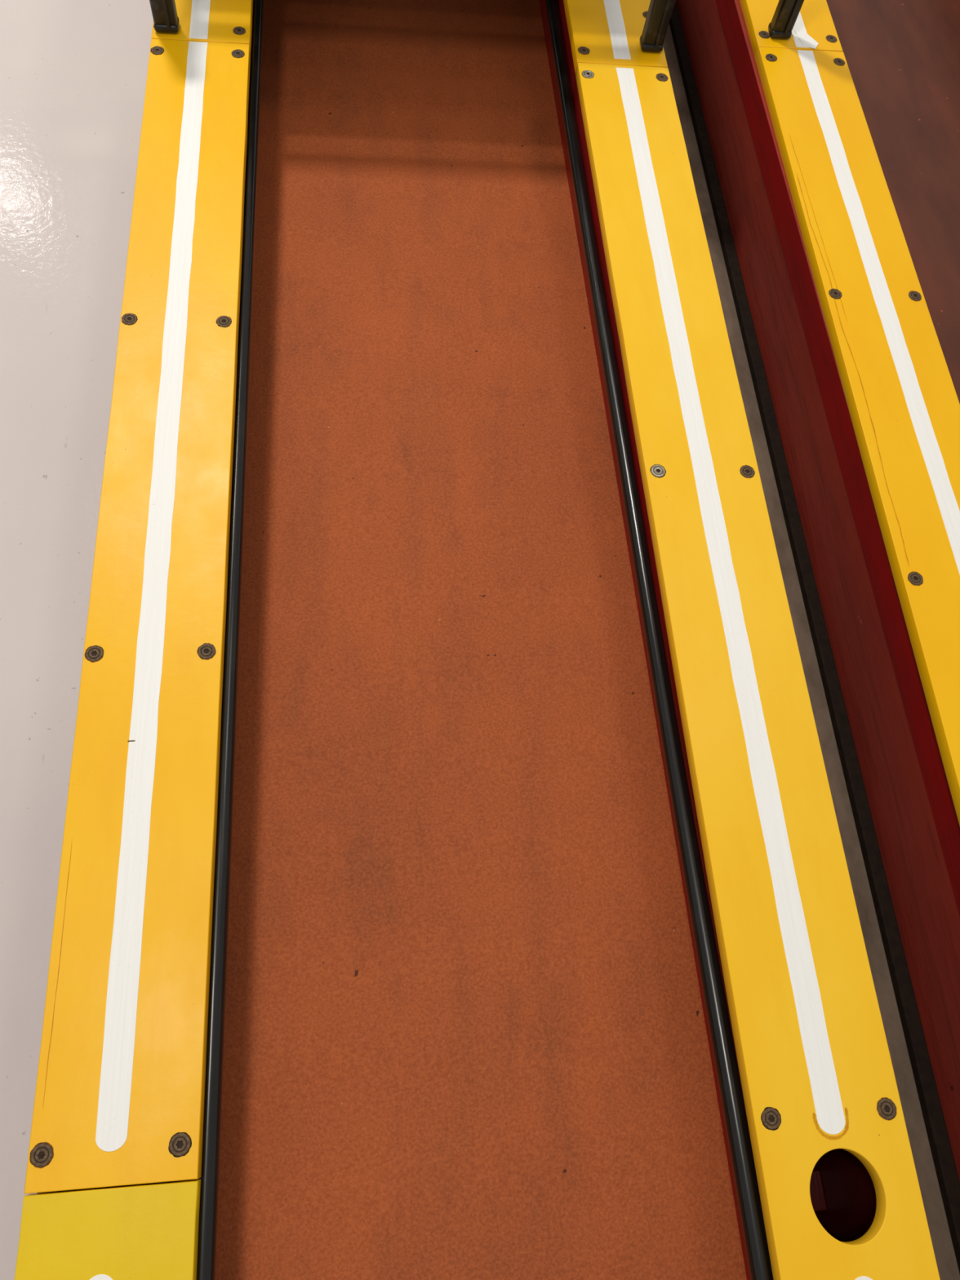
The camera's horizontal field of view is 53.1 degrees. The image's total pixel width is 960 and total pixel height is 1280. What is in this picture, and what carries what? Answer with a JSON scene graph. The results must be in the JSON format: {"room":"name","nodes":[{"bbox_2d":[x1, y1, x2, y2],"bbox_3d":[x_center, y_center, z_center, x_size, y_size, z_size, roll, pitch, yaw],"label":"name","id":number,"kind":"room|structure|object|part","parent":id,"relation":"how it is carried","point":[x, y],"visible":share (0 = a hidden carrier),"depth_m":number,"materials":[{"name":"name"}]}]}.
{"room":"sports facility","nodes":[
{"label":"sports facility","id":0,"kind":"room"},
{"bbox_2d":[0,0,170,1279],"bbox_3d":[0.243,-1.365,1.887,9.000,0.001,10.000,-1,66,-7],"label":"floor","id":1,"kind":"structure","parent":0,"point":[73,73],"depth_m":1.30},
{"bbox_2d":[37,0,876,1279],"bbox_3d":[-0.081,-0.626,1.400,0.741,0.196,3.700,-1,66,-7],"label":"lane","id":2,"kind":"object","parent":1,"relation":"on","point":[468,1017],"visible":0.83,"depth_m":1.07,"materials":[{"name":"red paint"}]},
{"bbox_3d":[-0.441,-0.618,1.357,0.016,0.192,3.700,-1,66,-7],"label":"panel","id":3,"kind":"part","parent":2,"relation":"part of","materials":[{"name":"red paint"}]},
{"bbox_2d":[14,0,253,1279],"bbox_3d":[-0.376,-0.663,1.268,0.133,0.019,3.699,-1,66,-7],"label":"board","id":4,"kind":"object","parent":2,"relation":"on","point":[120,1091],"visible":0.98,"depth_m":0.92,"materials":[{"name":"paint"}]},
{"bbox_2d":[149,0,179,32],"bbox_3d":[-0.424,-0.893,1.247,0.032,0.198,0.029,-1,66,-7],"label":"steel post","id":5,"kind":"object","parent":4,"relation":"on","point":[166,19],"visible":1,"depth_m":1.31,"materials":[{"name":"black metal"}]},
{"bbox_3d":[0.157,-0.630,1.431,0.016,0.192,3.700,-1,66,-7],"label":"panel","id":6,"kind":"part","parent":2,"relation":"part of","materials":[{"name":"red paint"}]},
{"bbox_2d":[563,0,940,1279],"bbox_3d":[0.221,-0.675,1.343,0.137,0.019,3.699,-1,66,-7],"label":"board","id":7,"kind":"object","parent":2,"relation":"on","point":[817,1075],"visible":0.98,"depth_m":0.99,"materials":[{"name":"paint"}]},
{"bbox_2d":[639,0,675,52],"bbox_3d":[0.264,-0.923,1.341,0.032,0.198,0.029,-1,66,-7],"label":"steel post","id":8,"kind":"object","parent":7,"relation":"on","point":[652,37],"visible":1,"depth_m":1.39,"materials":[{"name":"black metal"}]},
{"bbox_3d":[0.265,-0.632,1.445,0.015,0.192,3.700,-1,66,-7],"label":"panel","id":9,"kind":"part","parent":2,"relation":"part of","materials":[{"name":"black paint"}]},
{"bbox_2d":[662,23,959,1279],"bbox_3d":[0.338,-0.594,1.540,0.150,0.004,3.700,-1,66,-7],"label":"strip","id":10,"kind":"object","parent":1,"relation":"on","point":[941,1240],"visible":0.08,"depth_m":1.21,"materials":[{"name":"grey paint"}]},
{"bbox_2d":[669,0,959,1273],"bbox_3d":[0.405,-0.599,1.540,0.018,0.014,3.700,-1,66,-7],"label":"rail","id":11,"kind":"object","parent":10,"relation":"on","point":[925,1082],"visible":1,"depth_m":1.23,"materials":[{"name":"black metal"}]},
{"bbox_2d":[675,0,959,1182],"bbox_3d":[0.732,-0.641,1.503,0.625,0.192,3.700,-1,66,-7],"label":"lane","id":12,"kind":"object","parent":1,"relation":"on","point":[902,57],"visible":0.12,"depth_m":1.34,"materials":[{"name":"red paint"}]},
{"bbox_2d":[739,0,959,826],"bbox_3d":[0.501,-0.680,1.377,0.144,0.020,3.700,-1,65,-7],"label":"board","id":13,"kind":"object","parent":12,"relation":"on","point":[903,402],"visible":1,"depth_m":1.24,"materials":[{"name":"paint"}]},
{"bbox_2d":[768,0,804,38],"bbox_3d":[0.469,-0.972,1.387,0.033,0.198,0.029,-1,66,-7],"label":"steel post","id":14,"kind":"object","parent":13,"relation":"on","point":[786,13],"visible":1,"depth_m":1.45,"materials":[{"name":"black metal"}]}
]}

